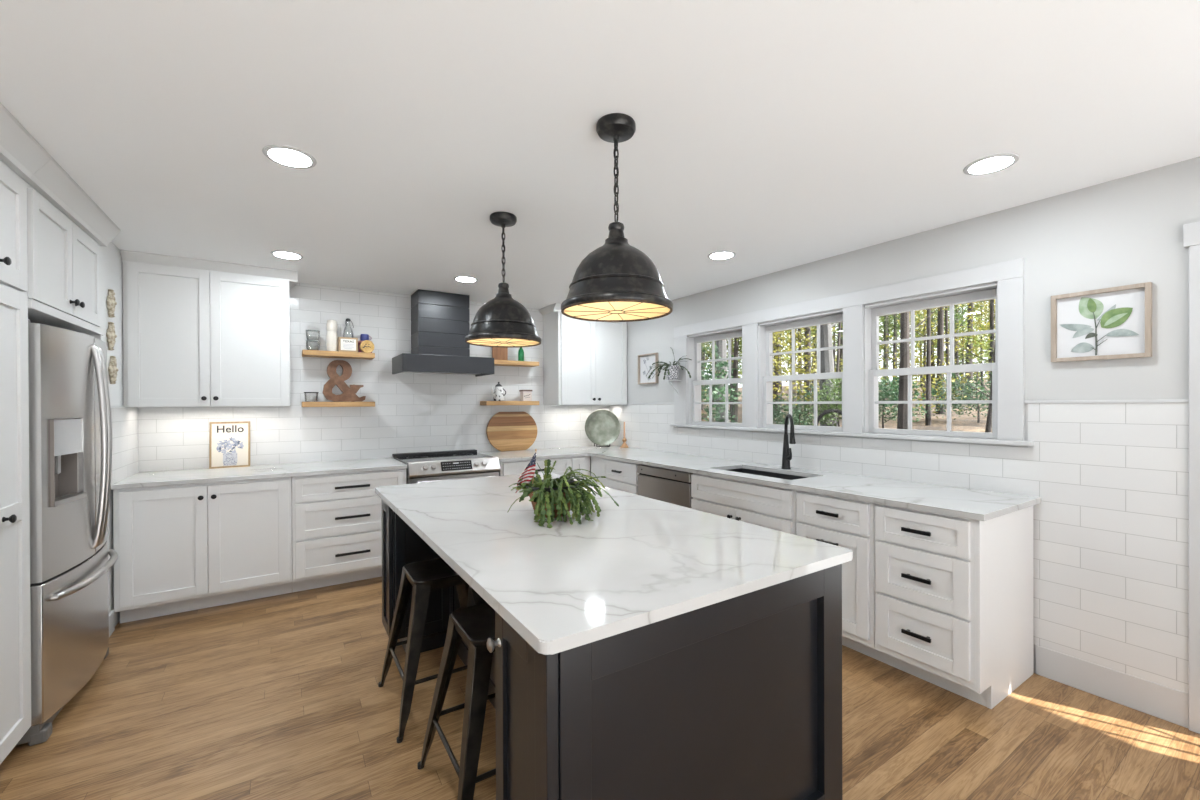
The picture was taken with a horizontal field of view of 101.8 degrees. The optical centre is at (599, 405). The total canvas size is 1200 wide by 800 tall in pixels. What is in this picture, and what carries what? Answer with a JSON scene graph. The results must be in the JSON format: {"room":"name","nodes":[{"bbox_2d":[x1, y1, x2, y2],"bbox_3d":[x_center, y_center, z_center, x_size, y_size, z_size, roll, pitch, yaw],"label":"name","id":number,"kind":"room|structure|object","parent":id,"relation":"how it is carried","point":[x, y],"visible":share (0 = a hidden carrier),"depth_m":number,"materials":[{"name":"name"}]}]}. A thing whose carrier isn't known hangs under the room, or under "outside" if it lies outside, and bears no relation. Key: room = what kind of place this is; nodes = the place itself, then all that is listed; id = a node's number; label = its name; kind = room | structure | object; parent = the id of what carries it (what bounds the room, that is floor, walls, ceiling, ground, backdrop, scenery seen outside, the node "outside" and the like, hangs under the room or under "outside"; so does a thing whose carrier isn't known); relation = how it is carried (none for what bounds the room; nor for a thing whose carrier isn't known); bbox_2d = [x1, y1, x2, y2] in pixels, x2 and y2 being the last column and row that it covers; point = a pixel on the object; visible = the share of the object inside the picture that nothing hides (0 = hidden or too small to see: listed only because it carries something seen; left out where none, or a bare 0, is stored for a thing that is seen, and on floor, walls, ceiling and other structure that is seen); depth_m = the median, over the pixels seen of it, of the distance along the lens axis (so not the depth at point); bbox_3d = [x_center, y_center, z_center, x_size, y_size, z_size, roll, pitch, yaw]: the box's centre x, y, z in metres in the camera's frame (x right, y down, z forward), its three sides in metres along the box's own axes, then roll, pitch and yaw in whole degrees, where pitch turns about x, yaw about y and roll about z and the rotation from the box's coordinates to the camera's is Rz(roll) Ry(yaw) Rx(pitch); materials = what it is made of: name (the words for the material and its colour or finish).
{"room":"kitchen","nodes":[
{"label":"kitchen","id":0,"kind":"room"},
{"bbox_2d":[21,156,120,340],"bbox_3d":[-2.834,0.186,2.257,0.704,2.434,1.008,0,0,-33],"label":"upper cabinet","id":1,"kind":"object","parent":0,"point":[66,229],"visible":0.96,"depth_m":2.30,"materials":[{"name":"white paint"}]},
{"bbox_2d":[100,242,138,625],"bbox_3d":[-1.517,0.189,-0.054,0.788,2.435,8.150,0,0,-33],"label":"wall","id":2,"kind":"structure","parent":0,"point":[125,452],"depth_m":3.16,"materials":[{"name":"white paint"}]},
{"bbox_2d":[106,322,116,350],"bbox_3d":[-3.016,-0.430,3.020,0.039,0.176,0.100,0,0,-33],"label":"wall ornament","id":3,"kind":"object","parent":2,"relation":"attached to","point":[111,335],"visible":1,"depth_m":3.00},
{"bbox_2d":[106,289,116,317],"bbox_3d":[-3.021,-0.634,3.025,0.038,0.176,0.101,0,0,-33],"label":"wall ornament","id":4,"kind":"object","parent":2,"relation":"attached to","point":[111,303],"visible":1,"depth_m":3.01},
{"bbox_2d":[109,610,114,636],"bbox_3d":[-2.949,1.336,2.908,0.014,0.130,0.320,0,0,-33],"label":"baseboard","id":5,"kind":"structure","parent":2,"relation":"attached to","point":[112,613],"depth_m":2.99,"materials":[{"name":"grey paint"}]},
{"bbox_2d":[108,356,118,383],"bbox_3d":[-3.033,-0.223,3.048,0.038,0.176,0.102,0,0,-33],"label":"wall ornament","id":6,"kind":"object","parent":2,"relation":"attached to","point":[112,369],"visible":1,"depth_m":3.03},
{"bbox_2d":[138,283,608,479],"bbox_3d":[-1.939,0.173,4.604,5.120,2.435,0.158,0,0,-33],"label":"wall","id":7,"kind":"structure","parent":0,"point":[412,412],"depth_m":4.40,"materials":[{"name":"white tile"}]},
{"bbox_2d":[120,249,297,407],"bbox_3d":[-2.860,-0.511,3.669,1.000,1.051,0.413,0,0,-33],"label":"upper cabinet","id":8,"kind":"object","parent":7,"relation":"attached to","point":[197,332],"depth_m":3.49,"materials":[{"name":"white paint"}]},
{"bbox_2d":[301,402,374,406],"bbox_3d":[-2.245,-0.013,4.196,0.545,0.043,0.196,0,0,-33],"label":"floating shelf","id":9,"kind":"object","parent":7,"relation":"attached to","point":[303,404],"visible":0.99,"depth_m":4.11,"materials":[{"name":"brown wood"}]},
{"bbox_2d":[322,360,365,401],"bbox_3d":[-2.216,-0.210,4.231,0.331,0.369,0.055,0,0,-33],"label":"sign","id":10,"kind":"object","parent":9,"relation":"on","point":[348,394],"visible":0.99,"depth_m":4.20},
{"bbox_2d":[302,350,374,359],"bbox_3d":[-2.245,-0.438,4.196,0.540,0.043,0.196,0,0,-33],"label":"floating shelf","id":11,"kind":"object","parent":7,"relation":"attached to","point":[305,353],"visible":1,"depth_m":4.12,"materials":[{"name":"brown wood"}]},
{"bbox_2d":[326,320,337,350],"bbox_3d":[-2.284,-0.594,4.160,0.086,0.268,0.086,0,0,-33],"label":"ceramic jar","id":12,"kind":"object","parent":11,"relation":"on","point":[331,337],"visible":0.88,"depth_m":4.13,"materials":[{"name":"beige"}]},
{"bbox_2d":[338,337,357,351],"bbox_3d":[-2.173,-0.524,4.208,0.149,0.128,0.059,0,0,-33],"label":"sign","id":13,"kind":"object","parent":11,"relation":"on","point":[345,344],"visible":0.98,"depth_m":4.18,"materials":[{"name":"paper"}]},
{"bbox_2d":[360,340,373,352],"bbox_3d":[-2.041,-0.517,4.275,0.112,0.112,0.050,0,0,-33],"label":"round tin","id":14,"kind":"object","parent":11,"relation":"on","point":[366,346],"visible":0.99,"depth_m":4.26,"materials":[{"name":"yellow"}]},
{"bbox_2d":[392,289,493,376],"bbox_3d":[-1.455,-0.668,4.528,0.808,0.750,0.488,0,0,-33],"label":"range hood","id":15,"kind":"object","parent":7,"relation":"attached to","point":[440,321],"visible":0.96,"depth_m":4.44,"materials":[{"name":"black paint"}]},
{"bbox_2d":[480,401,538,404],"bbox_3d":[-0.929,-0.028,5.043,0.575,0.043,0.196,0,0,-33],"label":"floating shelf","id":16,"kind":"object","parent":7,"relation":"attached to","point":[481,402],"visible":1,"depth_m":4.94,"materials":[{"name":"brown wood"}]},
{"bbox_2d":[491,382,505,400],"bbox_3d":[-1.032,-0.148,4.966,0.125,0.198,0.112,0,0,9],"label":"teapot","id":17,"kind":"object","parent":16,"relation":"on","point":[498,394],"visible":0.94,"depth_m":4.93,"materials":[{"name":"ceramic"}]},
{"bbox_2d":[519,390,531,400],"bbox_3d":[-0.779,-0.109,5.129,0.110,0.118,0.092,0,0,-33],"label":"tin box","id":18,"kind":"object","parent":16,"relation":"on","point":[525,395],"visible":0.99,"depth_m":5.10,"materials":[{"name":"beige"}]},
{"bbox_2d":[494,360,538,366],"bbox_3d":[-0.931,-0.439,5.041,0.575,0.043,0.196,0,0,-33],"label":"floating shelf","id":19,"kind":"object","parent":7,"relation":"attached to","point":[496,362],"visible":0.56,"depth_m":5.00,"materials":[{"name":"brown wood"}]},
{"bbox_2d":[492,347,507,359],"bbox_3d":[-1.030,-0.583,5.005,0.162,0.244,0.034,0,0,-33],"label":"wood panel","id":20,"kind":"object","parent":19,"relation":"on","point":[498,353],"visible":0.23,"depth_m":4.99,"materials":[{"name":"brown wood"}]},
{"bbox_2d":[538,303,626,405],"bbox_3d":[-0.171,-0.528,5.399,0.921,1.051,0.413,0,0,-33],"label":"upper cabinet","id":21,"kind":"object","parent":7,"relation":"attached to","point":[585,362],"depth_m":5.24,"materials":[{"name":"white paint"}]},
{"bbox_2d":[0,0,1199,308],"bbox_3d":[0.259,-1.081,1.176,5.120,0.080,8.300,0,0,-33],"label":"ceiling","id":22,"kind":"structure","parent":0,"point":[778,135],"depth_m":1.76,"materials":[{"name":"white paint"}]},
{"bbox_2d":[270,251,302,259],"bbox_3d":[-2.153,-1.036,3.358,0.192,0.006,0.192,0,0,-33],"label":"recessed light","id":23,"kind":"object","parent":22,"relation":"in","point":[282,254],"visible":1,"depth_m":3.35,"materials":[{"name":"grey paint"}]},
{"bbox_2d":[262,145,316,168],"bbox_3d":[-1.291,-1.034,2.034,0.192,0.006,0.192,0,0,-33],"label":"recessed light","id":24,"kind":"object","parent":22,"relation":"in","point":[287,156],"visible":1,"depth_m":2.02,"materials":[{"name":"grey paint"}]},
{"bbox_2d":[465,212,541,347],"bbox_3d":[-0.531,-0.694,2.689,0.414,0.698,0.414,0,0,-33],"label":"pendant lamp","id":25,"kind":"object","parent":22,"relation":"hanging from","point":[502,321],"visible":1,"depth_m":2.58,"materials":[{"name":"black metal"}]},
{"bbox_2d":[561,113,672,321],"bbox_3d":[0.060,-0.693,1.806,0.414,0.698,0.414,0,0,-33],"label":"pendant lamp","id":26,"kind":"object","parent":22,"relation":"hanging from","point":[617,281],"visible":1,"depth_m":1.71,"materials":[{"name":"black metal"}]},
{"bbox_2d":[708,251,735,259],"bbox_3d":[0.848,-1.048,3.403,0.192,0.006,0.192,0,0,-33],"label":"recessed light","id":27,"kind":"object","parent":22,"relation":"in","point":[719,255],"visible":1,"depth_m":3.40,"materials":[{"name":"grey paint"}]},
{"bbox_2d":[963,153,1019,174],"bbox_3d":[1.697,-1.046,2.120,0.192,0.006,0.192,0,0,-33],"label":"recessed light","id":28,"kind":"object","parent":22,"relation":"in","point":[993,163],"visible":1,"depth_m":2.11,"materials":[{"name":"grey paint"}]},
{"bbox_2d":[0,576,1199,799],"bbox_3d":[-0.367,1.423,2.174,5.120,0.060,5.950,0,0,-33],"label":"floor","id":29,"kind":"structure","parent":0,"point":[278,697],"depth_m":2.09,"materials":[{"name":"brown wood"}]},
{"bbox_2d":[0,102,50,763],"bbox_3d":[-2.391,0.187,1.568,0.704,2.434,0.625,0,0,-33],"label":"pantry cabinet","id":30,"kind":"object","parent":29,"relation":"on","point":[21,155],"visible":1,"depth_m":1.88,"materials":[{"name":"white paint"}]},
{"bbox_2d":[16,319,117,745],"bbox_3d":[-2.774,0.520,2.245,0.758,1.765,0.887,0,0,-33],"label":"refrigerator","id":31,"kind":"object","parent":29,"relation":"on","point":[70,425],"visible":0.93,"depth_m":2.17,"materials":[{"name":"grey"}]},
{"bbox_2d":[113,477,291,622],"bbox_3d":[-2.792,0.956,3.539,0.937,0.884,0.702,0,0,-33],"label":"base cabinet","id":32,"kind":"object","parent":29,"relation":"on","point":[185,547],"visible":0.98,"depth_m":3.25,"materials":[{"name":"white paint"}]},
{"bbox_2d":[111,457,406,489],"bbox_3d":[-2.469,0.496,3.760,1.733,0.030,0.686,0,0,-33],"label":"countertop","id":33,"kind":"structure","parent":32,"relation":"on","point":[203,475],"depth_m":3.58,"materials":[{"name":"white stone"}]},
{"bbox_2d":[209,421,249,468],"bbox_3d":[-2.913,0.304,3.844,0.257,0.360,0.053,0,0,-33],"label":"framed print","id":34,"kind":"object","parent":33,"relation":"on","point":[229,442],"visible":1,"depth_m":3.84,"materials":[{"name":"paper"}]},
{"bbox_2d":[291,469,405,591],"bbox_3d":[-2.065,0.951,4.006,0.788,0.884,0.704,0,0,-33],"label":"base cabinet","id":35,"kind":"object","parent":29,"relation":"on","point":[337,518],"visible":0.73,"depth_m":3.70,"materials":[{"name":"white paint"}]},
{"bbox_2d":[378,558,485,742],"bbox_3d":[-0.763,1.087,2.358,0.500,0.615,0.500,0,0,-33],"label":"counter stool","id":36,"kind":"object","parent":29,"relation":"on","point":[425,576],"visible":0.62,"depth_m":2.22,"materials":[{"name":"black metal"}]},
{"bbox_2d":[392,449,499,483],"bbox_3d":[-1.393,0.895,4.417,0.777,0.908,0.741,0,0,-33],"label":"range","id":37,"kind":"object","parent":29,"relation":"on","point":[435,466],"visible":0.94,"depth_m":4.19,"materials":[{"name":"grey"}]},
{"bbox_2d":[393,452,492,464],"bbox_3d":[-1.421,0.475,4.455,0.769,0.017,0.630,0,0,-33],"label":"cooktop","id":38,"kind":"object","parent":37,"relation":"in","point":[406,458],"depth_m":4.49,"materials":[{"name":"black glass"}]},
{"bbox_2d":[417,602,495,799],"bbox_3d":[-0.365,1.087,1.812,0.500,0.615,0.500,0,0,-33],"label":"counter stool","id":39,"kind":"object","parent":29,"relation":"on","point":[474,624],"visible":0.41,"depth_m":1.63,"materials":[{"name":"black metal"}]},
{"bbox_2d":[498,456,589,480],"bbox_3d":[-0.658,0.942,4.911,0.953,0.884,0.704,0,0,-33],"label":"base cabinet","id":40,"kind":"object","parent":29,"relation":"on","point":[580,462],"visible":0.15,"depth_m":4.69,"materials":[{"name":"white paint"}]},
{"bbox_2d":[477,445,1040,520],"bbox_3d":[0.493,0.485,3.718,1.636,0.030,3.964,0,0,-33],"label":"countertop","id":41,"kind":"structure","parent":40,"relation":"on","point":[981,505],"depth_m":2.95,"materials":[{"name":"white stone"}]},
{"bbox_2d":[486,412,536,450],"bbox_3d":[-0.918,0.265,5.125,0.566,0.408,0.056,0,0,-33],"label":"cutting board","id":42,"kind":"object","parent":41,"relation":"on","point":[505,431],"visible":1,"depth_m":5.11,"materials":[{"name":"brown wood"}]},
{"bbox_2d":[727,468,808,479],"bbox_3d":[1.172,0.596,3.493,0.373,0.194,0.723,0,0,-33],"label":"sink","id":43,"kind":"object","parent":41,"relation":"in","point":[742,470],"visible":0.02,"depth_m":3.67,"materials":[{"name":"black"}]},
{"bbox_2d":[781,414,795,468],"bbox_3d":[1.374,0.262,3.557,0.065,0.410,0.184,0,0,5],"label":"faucet","id":44,"kind":"object","parent":41,"relation":"on","point":[787,452],"visible":1,"depth_m":3.59,"materials":[{"name":"black metal"}]},
{"bbox_3d":[0.023,0.408,5.527,0.204,0.141,0.205,0,0,-33],"label":"plate stand","id":45,"kind":"object","parent":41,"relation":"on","visible":0},
{"bbox_2d":[585,409,619,445],"bbox_3d":[0.030,0.243,5.490,0.410,0.405,0.085,0,0,-11],"label":"round tray","id":46,"kind":"object","parent":45,"relation":"on","point":[602,427],"visible":1,"depth_m":5.50,"materials":[{"name":"grey metal"}]},
{"bbox_2d":[381,499,841,799],"bbox_3d":[-0.259,0.951,2.235,1.097,0.884,2.202,0,0,-33],"label":"kitchen island","id":47,"kind":"object","parent":29,"relation":"on","point":[739,697],"visible":0.53,"depth_m":1.30,"materials":[{"name":"black paint"}]},
{"bbox_2d":[375,472,852,654],"bbox_3d":[-0.246,0.493,2.248,1.140,0.030,2.253,0,0,-33],"label":"island countertop","id":48,"kind":"structure","parent":47,"relation":"on","point":[643,561],"depth_m":1.56,"materials":[{"name":"white stone"}]},
{"bbox_2d":[508,459,618,527],"bbox_3d":[-0.181,0.359,2.146,0.448,0.244,0.554,0,0,-15],"label":"potted plant","id":49,"kind":"object","parent":48,"relation":"on","point":[550,498],"visible":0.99,"depth_m":2.03,"materials":[{"name":"plant"}]},
{"bbox_2d":[516,449,536,492],"bbox_3d":[-0.325,0.287,2.146,0.094,0.195,0.023,0,0,0],"label":"flag","id":50,"kind":"object","parent":49,"relation":"in","point":[527,475],"visible":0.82,"depth_m":2.14,"materials":[{"name":"multicoloured fabric"}]},
{"bbox_2d":[591,456,640,494],"bbox_3d":[0.376,0.939,4.744,0.709,0.884,0.790,0,0,-33],"label":"base cabinet","id":51,"kind":"object","parent":29,"relation":"on","point":[620,475],"visible":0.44,"depth_m":4.50,"materials":[{"name":"white paint"}]},
{"bbox_2d":[637,464,744,507],"bbox_3d":[0.778,0.940,4.131,0.670,0.882,0.660,0,0,-33],"label":"dishwasher","id":52,"kind":"object","parent":29,"relation":"on","point":[662,484],"visible":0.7,"depth_m":3.92,"materials":[{"name":"grey"}]},
{"bbox_2d":[691,473,795,534],"bbox_3d":[1.194,0.940,3.474,0.707,0.884,0.880,0,0,-33],"label":"base cabinet","id":53,"kind":"object","parent":29,"relation":"on","point":[772,507],"visible":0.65,"depth_m":3.23,"materials":[{"name":"white paint"}]},
{"bbox_2d":[796,490,886,663],"bbox_3d":[1.558,0.941,2.906,0.709,0.884,0.464,0,0,-33],"label":"base cabinet","id":54,"kind":"object","parent":29,"relation":"on","point":[838,521],"visible":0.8,"depth_m":2.65,"materials":[{"name":"white paint"}]},
{"bbox_2d":[874,503,1033,708],"bbox_3d":[1.809,0.941,2.515,0.709,0.884,0.462,0,0,-33],"label":"base cabinet","id":55,"kind":"object","parent":29,"relation":"on","point":[953,596],"visible":0.99,"depth_m":2.32,"materials":[{"name":"white paint"}]},
{"bbox_2d":[609,157,1199,693],"bbox_3d":[2.383,0.164,2.455,0.177,2.435,8.150,0,0,-33],"label":"wall","id":56,"kind":"structure","parent":0,"point":[1111,480],"depth_m":2.39,"materials":[{"name":"grey paint"}]},
{"bbox_2d":[638,353,658,383],"bbox_3d":[0.508,-0.393,5.181,0.032,0.318,0.315,0,0,-33],"label":"framed print","id":57,"kind":"object","parent":56,"relation":"attached to","point":[645,361],"visible":0.81,"depth_m":5.20,"materials":[{"name":"paper"}]},
{"bbox_2d":[646,347,691,379],"bbox_3d":[0.625,-0.411,4.702,0.369,0.338,0.506,0,0,-33],"label":"planter","id":58,"kind":"object","parent":56,"relation":"attached to","point":[672,371],"visible":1,"depth_m":4.68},
{"bbox_2d":[687,326,741,426],"bbox_3d":[1.099,-0.236,4.453,0.170,0.880,0.700,0,0,-33],"label":"window","id":59,"kind":"structure","parent":56,"relation":"in","point":[695,382],"depth_m":4.56,"materials":[{"name":"white paint"}]},
{"bbox_2d":[758,309,842,431],"bbox_3d":[1.565,-0.235,3.729,0.170,0.880,0.750,0,0,-33],"label":"window","id":60,"kind":"structure","parent":56,"relation":"in","point":[766,378],"depth_m":3.82,"materials":[{"name":"white paint"}]},
{"bbox_2d":[674,277,1023,440],"bbox_3d":[1.477,-0.247,3.691,0.018,0.856,2.720,0,0,-33],"label":"trim","id":61,"kind":"structure","parent":56,"relation":"attached to","point":[1010,292],"depth_m":3.27,"materials":[{"name":"white paint"}]},
{"bbox_2d":[674,258,1023,337],"bbox_3d":[1.475,-0.723,3.689,0.020,0.097,2.720,0,0,-33],"label":"trim","id":62,"kind":"structure","parent":56,"relation":"attached to","point":[1011,269],"depth_m":3.18,"materials":[{"name":"white paint"}]},
{"bbox_2d":[670,424,1033,445],"bbox_3d":[1.488,0.193,3.696,0.100,0.023,2.795,0,0,-33],"label":"trim","id":63,"kind":"structure","parent":56,"relation":"attached to","point":[838,433],"depth_m":3.11,"materials":[{"name":"grey paint"}]},
{"bbox_2d":[627,400,1188,403],"bbox_3d":[1.410,-0.022,3.803,0.012,0.014,4.090,0,0,-33],"label":"trim","id":64,"kind":"structure","parent":56,"relation":"attached to","point":[1044,401],"depth_m":2.30,"materials":[{"name":"grey paint"}]},
{"bbox_2d":[863,282,997,438],"bbox_3d":[2.034,-0.234,3.000,0.170,0.880,0.755,0,0,-33],"label":"window","id":65,"kind":"structure","parent":56,"relation":"in","point":[871,312],"depth_m":3.01,"materials":[{"name":"white paint"}]},
{"bbox_2d":[1051,282,1151,361],"bbox_3d":[2.359,-0.384,2.309,0.028,0.332,0.337,0,0,-33],"label":"framed print","id":66,"kind":"object","parent":56,"relation":"attached to","point":[1112,322],"visible":1,"depth_m":2.30,"materials":[{"name":"paper"}]},
{"bbox_2d":[1035,645,1188,728],"bbox_3d":[2.385,1.307,2.303,0.010,0.150,0.510,0,0,-33],"label":"baseboard","id":67,"kind":"structure","parent":56,"relation":"attached to","point":[1148,697],"depth_m":2.27,"materials":[{"name":"grey paint"}]},
{"bbox_2d":[1183,222,1199,733],"bbox_3d":[2.814,0.305,1.612,0.026,2.155,1.145,0,0,-33],"label":"trim","id":68,"kind":"structure","parent":56,"relation":"attached to","point":[1191,232],"depth_m":2.06,"materials":[{"name":"grey paint"}]},
{"label":"outside","id":69,"kind":"structure","parent":0,"visible":0},
{"bbox_2d":[701,378,991,432],"bbox_3d":[20.277,-1.164,48.720,80.000,5.330,110.000,0,0,-33],"label":"ground","id":70,"kind":"structure","parent":69,"point":[965,423],"depth_m":18.88,"materials":[{"name":"brown soil"}]},
{"bbox_2d":[701,342,741,422],"bbox_3d":[1.795,-0.043,9.271,2.034,3.177,2.414,0,0,3],"label":"evergreen shrub","id":71,"kind":"object","parent":70,"relation":"on","point":[714,393],"visible":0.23,"depth_m":8.93,"materials":[{"name":"green plant"}]},
{"bbox_2d":[716,339,729,421],"bbox_3d":[3.323,-5.640,13.351,1.680,14.009,2.308,0,0,-40],"label":"tree","id":72,"kind":"object","parent":70,"relation":"on","point":[721,344],"visible":0.02,"depth_m":12.83,"materials":[{"name":"grey plant"}]},
{"bbox_2d":[731,337,738,421],"bbox_3d":[6.588,-6.185,22.067,2.308,14.005,2.080,0,0,-33],"label":"tree","id":73,"kind":"object","parent":70,"relation":"on","point":[736,344],"visible":0.14,"depth_m":21.88,"materials":[{"name":"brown plant"}]},
{"bbox_2d":[701,330,803,413],"bbox_3d":[6.825,-4.313,25.016,6.538,9.847,5.848,0,0,-6],"label":"tree","id":74,"kind":"object","parent":70,"relation":"on","point":[789,330],"visible":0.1,"depth_m":24.99,"materials":[{"name":"green plant"}]},
{"bbox_2d":[773,331,780,416],"bbox_3d":[8.036,-6.373,22.712,1.123,14.005,2.566,0,0,-21],"label":"tree","id":75,"kind":"object","parent":70,"relation":"on","point":[776,392],"visible":0.04,"depth_m":22.84,"materials":[{"name":"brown plant"}]},
{"bbox_2d":[736,322,841,417],"bbox_3d":[8.115,-4.334,20.775,3.472,10.209,3.702,0,0,-33],"label":"tree","id":76,"kind":"object","parent":70,"relation":"on","point":[812,333],"visible":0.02,"depth_m":20.75,"materials":[{"name":"green plant"}]},
{"bbox_2d":[773,384,819,425],"bbox_3d":[6.846,0.022,16.870,2.789,1.944,3.280,0,0,-7],"label":"evergreen shrub","id":77,"kind":"object","parent":70,"relation":"on","point":[796,413],"visible":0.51,"depth_m":16.82,"materials":[{"name":"green plant"}]},
{"bbox_2d":[773,323,842,420],"bbox_3d":[8.782,-2.732,20.240,5.679,7.054,5.256,0,0,-33],"label":"tree","id":78,"kind":"object","parent":70,"relation":"on","point":[803,329],"visible":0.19,"depth_m":20.19,"materials":[{"name":"green plant"}]},
{"bbox_2d":[803,327,812,424],"bbox_3d":[7.745,-6.652,18.858,1.804,15.003,1.093,0,0,4],"label":"tree","id":79,"kind":"object","parent":70,"relation":"on","point":[808,330],"visible":0.02,"depth_m":18.90,"materials":[{"name":"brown plant"}]},
{"bbox_2d":[800,365,842,426],"bbox_3d":[6.924,-0.060,14.175,2.018,2.292,2.822,0,0,15],"label":"evergreen shrub","id":80,"kind":"object","parent":70,"relation":"on","point":[837,389],"visible":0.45,"depth_m":13.94,"materials":[{"name":"green plant"}]},
{"bbox_2d":[773,322,883,423],"bbox_3d":[7.303,-3.556,16.783,4.495,8.978,4.858,0,0,27],"label":"tree","id":81,"kind":"object","parent":70,"relation":"on","point":[838,359],"visible":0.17,"depth_m":16.41,"materials":[{"name":"green plant"}]},
{"bbox_2d":[820,323,837,426],"bbox_3d":[6.804,-6.459,15.067,1.748,15.010,2.982,0,0,25],"label":"tree","id":82,"kind":"object","parent":70,"relation":"on","point":[826,356],"visible":0.08,"depth_m":14.85,"materials":[{"name":"grey plant"}]},
{"bbox_2d":[796,322,879,409],"bbox_3d":[10.965,-4.301,23.204,4.303,9.566,3.940,0,0,7],"label":"tree","id":83,"kind":"object","parent":70,"relation":"on","point":[879,322],"visible":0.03,"depth_m":23.48,"materials":[{"name":"green plant"}]},
{"bbox_2d":[705,303,994,390],"bbox_3d":[36.617,-10.143,68.831,105.562,22.982,68.815,0,0,-33],"label":"foliage","id":84,"kind":"object","parent":70,"relation":"on","point":[935,346],"visible":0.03,"depth_m":60.97,"materials":[{"name":"green plant"}]},
{"bbox_2d":[879,315,890,398],"bbox_3d":[19.112,-9.250,33.022,5.830,17.708,5.225,0,0,27],"label":"tree","id":85,"kind":"object","parent":70,"relation":"on","point":[885,321],"visible":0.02,"depth_m":32.62,"materials":[{"name":"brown plant"}]},
{"bbox_2d":[879,313,923,400],"bbox_3d":[16.137,-5.330,27.113,3.752,10.695,4.992,0,0,-12],"label":"tree","id":86,"kind":"object","parent":70,"relation":"on","point":[895,328],"visible":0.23,"depth_m":26.61,"materials":[{"name":"green plant"}]},
{"bbox_2d":[878,357,932,427],"bbox_3d":[8.707,-0.452,14.964,2.505,2.736,2.307,0,0,-14],"label":"evergreen shrub","id":87,"kind":"object","parent":70,"relation":"on","point":[884,392],"visible":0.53,"depth_m":14.50,"materials":[{"name":"green plant"}]},
{"bbox_2d":[842,304,980,417],"bbox_3d":[12.088,-4.778,17.757,5.409,10.854,4.706,0,0,-33],"label":"tree","id":88,"kind":"object","parent":70,"relation":"on","point":[924,376],"visible":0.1,"depth_m":17.42,"materials":[{"name":"green plant"}]},
{"bbox_2d":[894,309,930,425],"bbox_3d":[10.660,-5.770,16.387,2.784,13.003,1.126,0,0,-33],"label":"tree","id":89,"kind":"object","parent":70,"relation":"on","point":[928,327],"visible":0.22,"depth_m":15.96,"materials":[{"name":"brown plant"}]},
{"bbox_2d":[897,309,936,428],"bbox_3d":[8.296,-5.381,12.189,1.962,13.007,0.883,0,0,6],"label":"tree","id":90,"kind":"object","parent":70,"relation":"on","point":[904,362],"visible":0.2,"depth_m":11.94,"materials":[{"name":"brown plant"}]},
{"bbox_2d":[897,304,964,392],"bbox_3d":[24.357,-9.089,36.080,6.850,16.583,5.684,0,0,-33],"label":"tree","id":91,"kind":"object","parent":70,"relation":"on","point":[932,342],"visible":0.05,"depth_m":35.82,"materials":[{"name":"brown plant"}]},
{"bbox_2d":[881,300,987,400],"bbox_3d":[18.804,-5.310,27.570,5.221,10.284,5.525,0,0,3],"label":"tree","id":92,"kind":"object","parent":70,"relation":"on","point":[957,314],"visible":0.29,"depth_m":27.47,"materials":[{"name":"green plant"}]},
{"bbox_2d":[936,307,945,413],"bbox_3d":[14.142,-6.570,20.308,2.133,14.006,2.538,0,0,-33],"label":"tree","id":93,"kind":"object","parent":70,"relation":"on","point":[940,322],"visible":0.09,"depth_m":19.85,"materials":[{"name":"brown plant"}]},
{"bbox_2d":[891,299,994,393],"bbox_3d":[16.667,-4.767,23.046,4.750,9.808,5.812,0,0,-33],"label":"tree","id":94,"kind":"object","parent":70,"relation":"on","point":[947,343],"visible":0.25,"depth_m":22.61,"materials":[{"name":"green plant"}]},
{"bbox_2d":[922,361,991,422],"bbox_3d":[12.423,-0.419,15.986,2.742,2.156,3.083,0,0,-33],"label":"evergreen shrub","id":95,"kind":"object","parent":70,"relation":"on","point":[977,383],"visible":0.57,"depth_m":16.19,"materials":[{"name":"green plant"}]},
{"bbox_2d":[933,306,989,388],"bbox_3d":[26.486,-4.469,35.838,4.026,7.091,3.731,0,0,43],"label":"tree","id":96,"kind":"object","parent":70,"relation":"on","point":[962,343],"visible":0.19,"depth_m":35.52,"materials":[{"name":"green plant"}]},
{"bbox_2d":[951,304,974,392],"bbox_3d":[25.928,-7.960,35.519,6.714,14.221,4.827,0,0,-33],"label":"tree","id":97,"kind":"object","parent":70,"relation":"on","point":[955,344],"visible":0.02,"depth_m":35.00,"materials":[{"name":"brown plant"}]},
{"bbox_2d":[948,301,989,397],"bbox_3d":[23.297,-4.986,28.537,5.073,9.224,5.798,0,0,-12],"label":"tree","id":98,"kind":"object","parent":70,"relation":"on","point":[980,301],"visible":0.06,"depth_m":28.73,"materials":[{"name":"green plant"}]},
{"bbox_2d":[965,303,973,399],"bbox_3d":[18.873,-8.539,24.260,5.755,17.028,6.160,0,0,-33],"label":"tree","id":99,"kind":"object","parent":70,"relation":"on","point":[970,346],"visible":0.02,"depth_m":24.30,"materials":[{"name":"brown plant"}]},
{"bbox_2d":[954,342,994,432],"bbox_3d":[8.116,-1.820,9.816,1.912,6.010,1.959,0,0,-33],"label":"tree","id":100,"kind":"object","parent":70,"relation":"on","point":[988,428],"visible":0.23,"depth_m":9.96,"materials":[{"name":"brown plant"}]},
{"bbox_2d":[956,299,994,388],"bbox_3d":[14.167,-5.032,17.601,3.955,11.140,3.477,0,0,25],"label":"tree","id":101,"kind":"object","parent":70,"relation":"on","point":[992,341],"visible":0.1,"depth_m":18.06,"materials":[{"name":"green plant"}]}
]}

